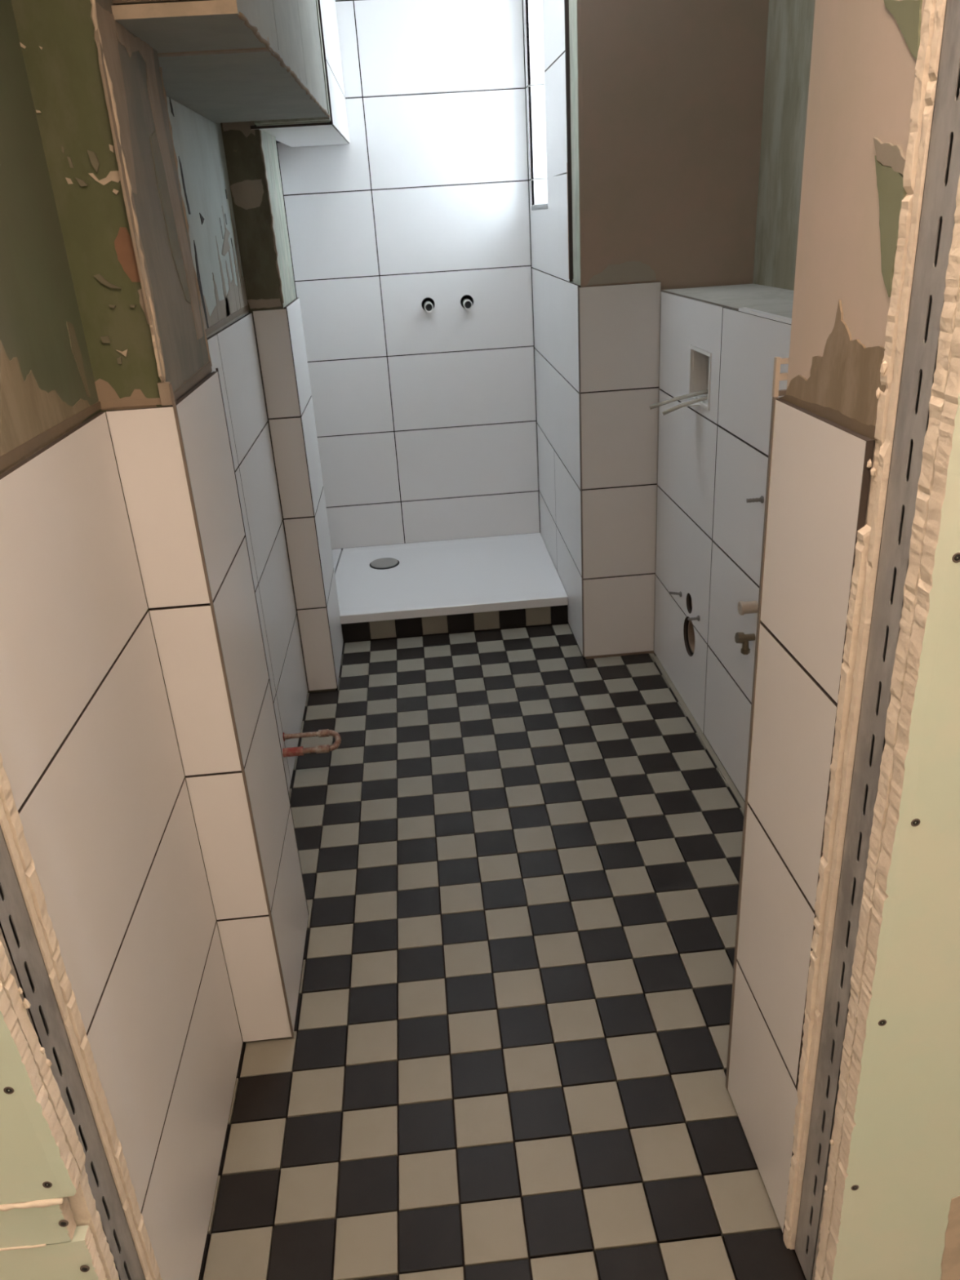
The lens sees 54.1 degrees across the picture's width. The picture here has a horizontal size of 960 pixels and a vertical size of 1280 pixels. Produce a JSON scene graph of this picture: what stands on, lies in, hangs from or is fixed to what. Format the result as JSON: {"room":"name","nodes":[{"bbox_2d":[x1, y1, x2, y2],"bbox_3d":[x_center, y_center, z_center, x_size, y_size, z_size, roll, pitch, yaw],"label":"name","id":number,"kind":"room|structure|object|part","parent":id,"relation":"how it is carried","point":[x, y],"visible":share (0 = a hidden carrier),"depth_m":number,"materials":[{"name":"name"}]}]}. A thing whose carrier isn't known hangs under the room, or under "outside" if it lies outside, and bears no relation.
{"room":"building under construction","nodes":[
{"label":"building under construction","id":0,"kind":"room"},
{"bbox_2d":[0,753,162,1279],"bbox_3d":[-0.940,-0.097,0.719,0.926,2.600,0.133,-5,24,-3],"label":"wall","id":1,"kind":"structure","parent":0,"point":[69,1210],"depth_m":1.00,"materials":[{"name":"beige"}]},
{"bbox_2d":[0,0,307,1279],"bbox_3d":[-0.679,-0.583,1.779,0.197,2.610,2.160,-5,24,-3],"label":"wall","id":2,"kind":"structure","parent":0,"point":[92,764],"depth_m":1.26,"materials":[{"name":"white tile"}]},
{"bbox_2d":[282,728,341,757],"bbox_3d":[-0.472,0.286,2.635,0.166,0.055,0.064,-5,24,-3],"label":"loop","id":3,"kind":"object","parent":2,"relation":"attached to","point":[293,751],"visible":0.98,"depth_m":2.62,"materials":[{"name":"brown metal"}]},
{"bbox_2d":[10,0,308,1044],"bbox_3d":[-0.602,-0.452,1.475,0.296,2.610,0.370,-5,24,-3],"label":"wall pier","id":4,"kind":"object","parent":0,"point":[98,91],"visible":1,"depth_m":1.45,"materials":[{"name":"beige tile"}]},
{"bbox_3d":[-0.450,-0.353,1.347,0.017,0.032,0.006,-5,24,-3],"label":"tile trim","id":5,"kind":"part","parent":4,"relation":"part of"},
{"bbox_3d":[-0.404,0.208,1.594,0.004,1.257,0.004,-5,24,-3],"label":"tile trim","id":6,"kind":"part","parent":4,"relation":"part of","materials":[{"name":"brown"}]},
{"bbox_3d":[-0.433,0.077,1.925,0.004,1.230,0.003,-5,24,-3],"label":"tile trim","id":7,"kind":"part","parent":4,"relation":"part of","materials":[{"name":"brown"}]},
{"bbox_2d":[220,120,343,693],"bbox_3d":[-0.728,-1.076,2.886,0.296,2.610,0.401,-5,24,-3],"label":"wall pier","id":8,"kind":"object","parent":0,"point":[251,157],"visible":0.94,"depth_m":2.88,"materials":[{"name":"white tile"}]},
{"bbox_3d":[-0.629,-0.387,2.982,0.005,1.235,0.006,-5,24,-3],"label":"tile trim","id":9,"kind":"part","parent":8,"relation":"part of","materials":[{"name":"brown"}]},
{"bbox_2d":[331,548,342,573],"bbox_3d":[-0.723,-1.316,3.422,0.130,2.610,0.770,-5,24,-3],"label":"wall","id":10,"kind":"structure","parent":0,"point":[336,553],"depth_m":4.13,"materials":[{"name":"white tile"}]},
{"bbox_2d":[275,0,540,550],"bbox_3d":[-0.301,-1.527,3.833,1.120,2.610,0.140,-5,24,-3],"label":"wall","id":11,"kind":"structure","parent":0,"point":[426,422],"depth_m":3.79,"materials":[{"name":"white tile"}]},
{"bbox_2d":[421,297,435,311],"bbox_3d":[-0.212,-1.374,3.849,0.054,0.054,0.108,-5,24,-3],"label":"pipe stub","id":12,"kind":"object","parent":11,"relation":"attached to","point":[428,307],"visible":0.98,"depth_m":3.81,"materials":[{"name":"silver metal"}]},
{"bbox_2d":[460,294,473,309],"bbox_3d":[-0.054,-1.388,3.857,0.054,0.054,0.108,-5,24,-3],"label":"pipe stub","id":13,"kind":"object","parent":11,"relation":"attached to","point":[467,304],"visible":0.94,"depth_m":3.82,"materials":[{"name":"silver metal"}]},
{"bbox_2d":[198,622,808,1279],"bbox_3d":[0.173,0.331,2.914,1.730,0.100,3.430,-5,24,-3],"label":"floor","id":14,"kind":"structure","parent":0,"point":[505,1058],"depth_m":1.91,"materials":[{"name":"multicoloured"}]},
{"bbox_2d":[334,532,568,623],"bbox_3d":[-0.159,-0.271,3.908,0.932,0.053,0.755,-5,24,-3],"label":"shower tray","id":15,"kind":"object","parent":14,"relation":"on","point":[378,583],"visible":0.98,"depth_m":3.82,"materials":[{"name":"white ceramic"}]},
{"bbox_2d":[341,604,568,643],"bbox_3d":[-0.095,-0.072,3.636,0.871,0.096,0.065,-5,24,-3],"label":"shower base riser","id":16,"kind":"structure","parent":14,"relation":"on","point":[371,631],"depth_m":3.62,"materials":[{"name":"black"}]},
{"bbox_2d":[523,0,585,657],"bbox_3d":[0.358,-1.339,3.320,0.222,2.610,1.073,-5,24,-3],"label":"wall","id":17,"kind":"structure","parent":0,"point":[550,26],"depth_m":3.31,"materials":[{"name":"white tile"}]},
{"bbox_3d":[0.305,-1.604,3.473,0.177,0.018,0.417,-5,24,-3],"label":"sill","id":18,"kind":"part","parent":17,"relation":"part of","materials":[{"name":"grey stone"}]},
{"bbox_3d":[0.273,-1.293,2.910,0.003,0.330,0.005,-5,24,-3],"label":"tile trim","id":19,"kind":"part","parent":17,"relation":"part of","materials":[{"name":"white metal"}]},
{"bbox_3d":[0.251,-1.752,2.700,0.014,1.340,0.012,-5,24,-3],"label":"tile trim","id":20,"kind":"part","parent":17,"relation":"part of","materials":[{"name":"brown"}]},
{"bbox_3d":[0.334,-0.504,3.101,0.002,1.241,0.003,-5,24,-3],"label":"tile trim","id":21,"kind":"part","parent":17,"relation":"part of","materials":[{"name":"brown"}]},
{"bbox_2d":[577,0,768,658],"bbox_3d":[0.576,-1.162,2.893,0.573,2.610,0.111,-5,24,-3],"label":"wall","id":22,"kind":"structure","parent":0,"point":[671,92],"depth_m":2.80,"materials":[{"name":"brown paint"}]},
{"bbox_2d":[652,283,793,811],"bbox_3d":[0.798,-0.152,2.294,0.305,1.234,1.848,-5,24,-3],"label":"wall","id":23,"kind":"structure","parent":0,"point":[709,538],"depth_m":2.56,"materials":[{"name":"white tile"}]},
{"bbox_2d":[669,591,681,596],"bbox_3d":[0.612,-0.144,2.936,0.044,0.021,0.016,-5,24,-3],"label":"rod","id":24,"kind":"object","parent":23,"relation":"attached to","point":[679,593],"visible":1,"depth_m":2.93,"materials":[{"name":"silver metal"}]},
{"bbox_3d":[0.612,-0.146,2.934,0.044,0.016,0.009,-5,24,-3],"label":"rod","id":25,"kind":"part","parent":24,"relation":"part of","materials":[{"name":"silver metal"}]},
{"bbox_2d":[678,402,699,406],"bbox_3d":[0.580,-0.651,2.593,0.053,0.003,0.050,-5,24,-3],"label":"flap","id":26,"kind":"object","parent":23,"relation":"attached to","point":[696,403],"visible":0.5,"depth_m":2.57,"materials":[{"name":"white plastic"}]},
{"bbox_2d":[688,620,694,653],"bbox_3d":[0.744,-0.020,2.892,0.180,0.110,0.110,-5,24,-3],"label":"pipe","id":27,"kind":"object","parent":23,"relation":"in","point":[691,629],"visible":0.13,"depth_m":2.93,"materials":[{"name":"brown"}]},
{"bbox_2d":[688,615,699,621],"bbox_3d":[0.630,-0.063,2.762,0.038,0.016,0.016,-5,24,-3],"label":"rod","id":28,"kind":"object","parent":23,"relation":"attached to","point":[697,618],"visible":1,"depth_m":2.76,"materials":[{"name":"silver metal"}]},
{"bbox_3d":[0.630,-0.063,2.762,0.038,0.009,0.009,-5,24,-3],"label":"rod","id":29,"kind":"part","parent":28,"relation":"part of","materials":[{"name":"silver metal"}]},
{"bbox_3d":[0.582,-0.923,2.544,0.004,0.003,0.720,-5,24,-3],"label":"ledge trim","id":30,"kind":"part","parent":23,"relation":"part of","materials":[{"name":"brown tile"}]},
{"bbox_2d":[688,345,711,410],"bbox_3d":[0.671,-0.721,2.560,0.153,0.146,0.186,-5,24,-3],"label":"frame","id":31,"kind":"object","parent":23,"relation":"attached to","point":[700,360],"visible":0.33,"depth_m":2.62,"materials":[{"name":"white plastic"}]},
{"bbox_2d":[648,390,707,408],"bbox_3d":[0.555,-0.670,2.623,0.167,0.044,0.011,-4,24,-1],"label":"tube","id":32,"kind":"object","parent":31,"relation":"in","point":[704,392],"visible":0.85,"depth_m":2.62,"materials":[{"name":"white plastic"}]},
{"bbox_2d":[662,395,707,415],"bbox_3d":[0.571,-0.641,2.563,0.148,0.050,0.013,-3,24,1],"label":"tube","id":33,"kind":"object","parent":31,"relation":"in","point":[704,397],"visible":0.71,"depth_m":2.56,"materials":[{"name":"white plastic"}]},
{"bbox_2d":[734,632,755,654],"bbox_3d":[0.651,0.006,2.307,0.048,0.055,0.028,-5,24,-3],"label":"angle valve","id":34,"kind":"object","parent":23,"relation":"attached to","point":[740,637],"visible":0.98,"depth_m":2.30,"materials":[{"name":"gold metal"}]},
{"bbox_3d":[0.636,-0.005,2.302,0.019,0.028,0.026,-5,24,-3],"label":"handle","id":35,"kind":"part","parent":34,"relation":"part of","materials":[{"name":"silver metal"}]},
{"bbox_2d":[742,640,748,649],"bbox_3d":[0.652,0.012,2.308,0.018,0.038,0.021,-5,24,-3],"label":"outlet","id":36,"kind":"object","parent":34,"relation":"attached to","point":[744,642],"depth_m":2.30,"materials":[{"name":"gold metal"}]},
{"bbox_2d":[737,600,758,615],"bbox_3d":[0.648,-0.079,2.271,0.043,0.035,0.035,-5,24,-3],"label":"plug","id":37,"kind":"object","parent":23,"relation":"attached to","point":[749,606],"visible":0.98,"depth_m":2.26,"materials":[{"name":"beige plastic"}]},
{"bbox_2d":[746,495,764,503],"bbox_3d":[0.636,-0.322,2.167,0.042,0.016,0.016,-5,24,-3],"label":"rod","id":38,"kind":"object","parent":23,"relation":"attached to","point":[761,499],"visible":0.98,"depth_m":2.16,"materials":[{"name":"silver metal"}]},
{"bbox_3d":[0.636,-0.322,2.167,0.042,0.010,0.010,-5,24,-3],"label":"rod","id":39,"kind":"part","parent":38,"relation":"part of","materials":[{"name":"silver metal"}]},
{"bbox_3d":[0.662,-0.558,1.715,0.017,0.007,1.100,-5,24,-3],"label":"ledge trim","id":40,"kind":"part","parent":23,"relation":"part of","materials":[{"name":"white tile"}]},
{"bbox_2d":[752,0,815,290],"bbox_3d":[0.944,-0.802,2.038,0.070,2.610,1.880,-5,24,-3],"label":"wall","id":41,"kind":"structure","parent":0,"point":[790,24],"depth_m":2.58,"materials":[{"name":"paint"}]},
{"bbox_2d":[725,0,925,1233],"bbox_3d":[0.686,-0.346,1.056,0.622,2.610,0.276,-5,24,-3],"label":"wall","id":42,"kind":"structure","parent":0,"point":[864,52],"depth_m":1.11,"materials":[{"name":"beige tile"}]},
{"bbox_3d":[0.408,0.248,1.436,0.004,1.218,0.008,-5,24,-3],"label":"tile trim","id":43,"kind":"part","parent":42,"relation":"part of","materials":[{"name":"brown"}]},
{"bbox_3d":[0.372,-0.330,1.179,0.005,0.048,0.008,-5,24,-3],"label":"tile trim","id":44,"kind":"part","parent":42,"relation":"part of","materials":[{"name":"beige plastic"}]},
{"bbox_3d":[0.385,-0.312,1.188,0.018,0.006,0.008,-5,24,-3],"label":"tile trim","id":45,"kind":"part","parent":42,"relation":"part of","materials":[{"name":"brown"}]},
{"bbox_3d":[0.380,-0.330,1.180,0.012,0.008,0.008,-5,24,-3],"label":"tile trim","id":46,"kind":"part","parent":42,"relation":"part of","materials":[{"name":"beige plastic"}]},
{"bbox_3d":[0.381,-0.348,1.172,0.016,0.006,0.008,-5,24,-3],"label":"tile trim","id":47,"kind":"part","parent":42,"relation":"part of","materials":[{"name":"beige plastic"}]},
{"bbox_2d":[782,0,959,1279],"bbox_3d":[0.806,-0.280,0.880,0.832,2.600,0.144,-5,24,-3],"label":"wall","id":48,"kind":"structure","parent":0,"point":[873,1190],"depth_m":1.03,"materials":[{"name":"beige paint"}]},
{"bbox_3d":[0.068,-2.113,1.818,1.950,0.060,3.360,-5,24,-3],"label":"ceiling","id":49,"kind":"structure","parent":0,"visible":0},
{"bbox_2d":[111,0,349,146],"bbox_3d":[-0.565,-1.736,2.235,0.307,0.895,2.558,-5,24,-3],"label":"bulkhead","id":50,"kind":"object","parent":49,"relation":"attached to","point":[276,65],"depth_m":1.80,"materials":[{"name":"grey paint"}]}
]}

